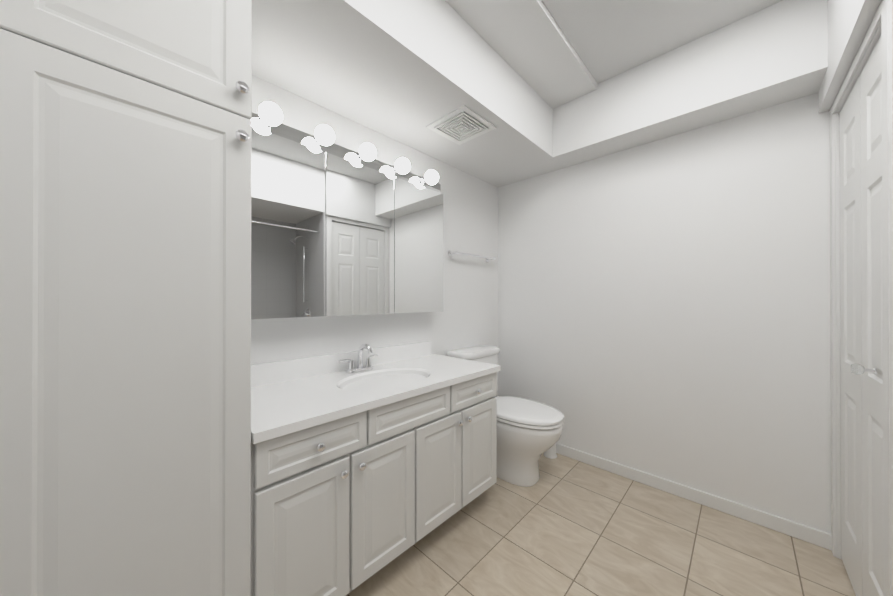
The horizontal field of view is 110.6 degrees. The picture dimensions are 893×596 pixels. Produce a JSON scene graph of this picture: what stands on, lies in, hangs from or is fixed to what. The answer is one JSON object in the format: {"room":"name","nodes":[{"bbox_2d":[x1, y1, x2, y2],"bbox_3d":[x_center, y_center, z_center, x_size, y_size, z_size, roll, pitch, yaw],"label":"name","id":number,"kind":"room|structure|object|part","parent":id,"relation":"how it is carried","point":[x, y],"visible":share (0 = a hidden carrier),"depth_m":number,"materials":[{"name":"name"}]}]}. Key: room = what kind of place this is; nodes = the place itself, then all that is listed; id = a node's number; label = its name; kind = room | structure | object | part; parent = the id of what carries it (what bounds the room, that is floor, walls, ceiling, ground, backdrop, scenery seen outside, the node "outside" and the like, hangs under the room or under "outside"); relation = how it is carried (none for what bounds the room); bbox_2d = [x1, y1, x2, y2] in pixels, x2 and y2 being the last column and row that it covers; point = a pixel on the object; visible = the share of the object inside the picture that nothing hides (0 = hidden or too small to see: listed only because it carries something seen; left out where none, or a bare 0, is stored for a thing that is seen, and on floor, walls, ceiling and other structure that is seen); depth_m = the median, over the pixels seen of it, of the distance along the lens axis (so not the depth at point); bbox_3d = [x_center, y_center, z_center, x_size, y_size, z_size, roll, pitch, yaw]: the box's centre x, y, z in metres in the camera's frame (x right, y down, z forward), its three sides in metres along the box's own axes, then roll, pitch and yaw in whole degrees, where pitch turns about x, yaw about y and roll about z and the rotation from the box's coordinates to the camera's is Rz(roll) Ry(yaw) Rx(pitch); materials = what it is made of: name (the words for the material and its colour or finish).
{"room":"bathroom","nodes":[
{"label":"bathroom","id":0,"kind":"room"},
{"bbox_2d":[251,75,497,396],"bbox_3d":[-0.541,-0.141,1.897,0.120,2.765,3.078,0,0,44],"label":"wall","id":1,"kind":"structure","parent":0,"point":[467,317],"depth_m":2.19,"materials":[{"name":"white paint"}]},
{"bbox_2d":[251,106,330,319],"bbox_3d":[-0.798,-0.357,1.446,0.125,0.902,0.424,0,0,44],"label":"mirror","id":2,"kind":"object","parent":1,"relation":"attached to","point":[291,167],"depth_m":1.43,"materials":[{"name":"white mirror"}]},
{"bbox_2d":[331,134,398,315],"bbox_3d":[-0.506,-0.356,1.753,0.125,0.902,0.424,0,0,44],"label":"mirror","id":3,"kind":"object","parent":1,"relation":"attached to","point":[337,230],"depth_m":1.71,"materials":[{"name":"white mirror"}]},
{"bbox_2d":[399,162,442,312],"bbox_3d":[-0.213,-0.355,2.060,0.125,0.902,0.425,0,0,44],"label":"mirror","id":4,"kind":"object","parent":1,"relation":"attached to","point":[420,198],"depth_m":2.01,"materials":[{"name":"white mirror"}]},
{"bbox_2d":[448,251,495,261],"bbox_3d":[0.222,-0.344,2.550,0.080,0.048,0.535,0,0,44],"label":"towel rail","id":5,"kind":"object","parent":1,"relation":"attached to","point":[450,253],"visible":1,"depth_m":2.47,"materials":[{"name":"silver metal"}]},
{"bbox_2d":[346,453,855,595],"bbox_3d":[0.503,1.289,0.896,3.006,0.100,3.078,0,0,44],"label":"floor","id":6,"kind":"structure","parent":0,"point":[565,526],"depth_m":1.51,"materials":[{"name":"tile"}]},
{"bbox_2d":[0,0,251,595],"bbox_3d":[-0.940,0.105,0.948,0.607,2.268,0.466,0,0,44],"label":"tall cabinet","id":7,"kind":"object","parent":6,"relation":"on","point":[125,286],"visible":1,"depth_m":0.74,"materials":[{"name":"white wood"}]},
{"bbox_2d":[251,341,500,595],"bbox_3d":[-0.329,0.746,1.595,0.594,0.990,1.312,0,0,44],"label":"bathroom vanity","id":8,"kind":"object","parent":6,"relation":"on","point":[368,462],"visible":1,"depth_m":1.27,"materials":[{"name":"white wood"}]},
{"bbox_2d":[251,341,500,443],"bbox_3d":[-0.334,0.428,1.601,0.580,0.238,1.312,0,0,44],"label":"countertop","id":9,"kind":"structure","parent":8,"relation":"on","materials":[{"name":"white stone"}]},
{"bbox_2d":[338,344,377,373],"bbox_3d":[-0.453,0.330,1.709,0.149,0.158,0.246,0,0,44],"label":"faucet","id":10,"kind":"object","parent":9,"relation":"on","point":[360,369],"depth_m":1.72,"materials":[{"name":"silver metal"}]},
{"bbox_2d":[447,345,563,486],"bbox_3d":[0.434,0.822,2.236,0.811,0.842,0.472,0,0,44],"label":"toilet","id":11,"kind":"object","parent":6,"relation":"on","point":[529,432],"visible":0.65,"depth_m":2.04,"materials":[{"name":"white ceramic"}]},
{"bbox_2d":[544,443,556,458],"bbox_3d":[0.819,1.143,2.442,0.104,0.202,0.104,0,0,44],"label":"canister","id":12,"kind":"object","parent":6,"relation":"on","point":[550,453],"visible":0.42,"depth_m":2.40,"materials":[{"name":"white plastic"}]},
{"bbox_2d":[445,0,781,108],"bbox_3d":[0.503,-1.459,0.905,3.006,0.135,3.078,0,0,44],"label":"ceiling","id":13,"kind":"structure","parent":0,"point":[608,39],"depth_m":1.64,"materials":[{"name":"white paint"}]},
{"bbox_2d":[252,0,565,186],"bbox_3d":[-0.266,-1.229,1.638,0.640,0.390,2.838,0,0,44],"label":"soffit","id":14,"kind":"structure","parent":13,"relation":"attached to","point":[406,72],"depth_m":1.51,"materials":[{"name":"white paint"}]},
{"bbox_2d":[426,105,496,144],"bbox_3d":[0.090,-1.026,1.865,0.300,0.014,0.300,0,0,44],"label":"air vent grille","id":15,"kind":"object","parent":14,"relation":"attached to","point":[461,124],"visible":1,"depth_m":1.84,"materials":[{"name":"white plastic"}]},
{"bbox_2d":[553,0,827,166],"bbox_3d":[1.326,-1.228,1.915,1.281,0.390,0.240,0,0,44],"label":"ceiling soffit","id":16,"kind":"structure","parent":13,"relation":"attached to","point":[773,55],"depth_m":1.70,"materials":[{"name":"white paint"}]},
{"bbox_2d":[818,0,881,112],"bbox_3d":[1.589,-1.178,1.230,0.044,0.494,0.868,0,0,44],"label":"ceiling bulkhead","id":17,"kind":"object","parent":13,"relation":"attached to","point":[849,22],"visible":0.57,"depth_m":1.22,"materials":[{"name":"white paint"}]},
{"bbox_2d":[498,93,830,533],"bbox_3d":[1.568,-0.141,1.929,2.886,2.765,0.120,0,0,44],"label":"wall","id":18,"kind":"structure","parent":0,"point":[664,308],"depth_m":1.90,"materials":[{"name":"white paint"}]},
{"bbox_2d":[556,443,830,549],"bbox_3d":[1.189,1.204,2.194,1.966,0.078,0.013,0,0,44],"label":"baseboard","id":19,"kind":"structure","parent":18,"relation":"attached to","point":[817,537],"depth_m":1.83,"materials":[{"name":"white paint"}]},
{"bbox_2d":[835,23,880,492],"bbox_3d":[1.649,-0.143,1.169,0.120,2.765,0.868,0,0,44],"label":"wall","id":20,"kind":"structure","parent":0,"point":[877,35],"depth_m":1.20,"materials":[{"name":"white paint"}]},
{"bbox_2d":[829,0,892,595],"bbox_3d":[1.653,0.160,1.180,0.130,2.164,0.840,0,0,44],"label":"door frame","id":21,"kind":"structure","parent":20,"relation":"attached to","point":[884,15],"depth_m":0.95,"materials":[{"name":"white paint"}]},
{"bbox_2d":[839,36,883,595],"bbox_3d":[1.614,0.175,1.216,0.088,2.105,0.716,0,0,44],"label":"closet door","id":22,"kind":"structure","parent":20,"relation":"in","point":[861,337],"depth_m":1.19,"materials":[{"name":"white paint"}]},
{"bbox_3d":[1.478,0.254,1.098,0.054,0.039,0.039,0,0,44],"label":"knob","id":23,"kind":"part","parent":22,"relation":"part of","materials":[{"name":"silver metal"}]}
]}

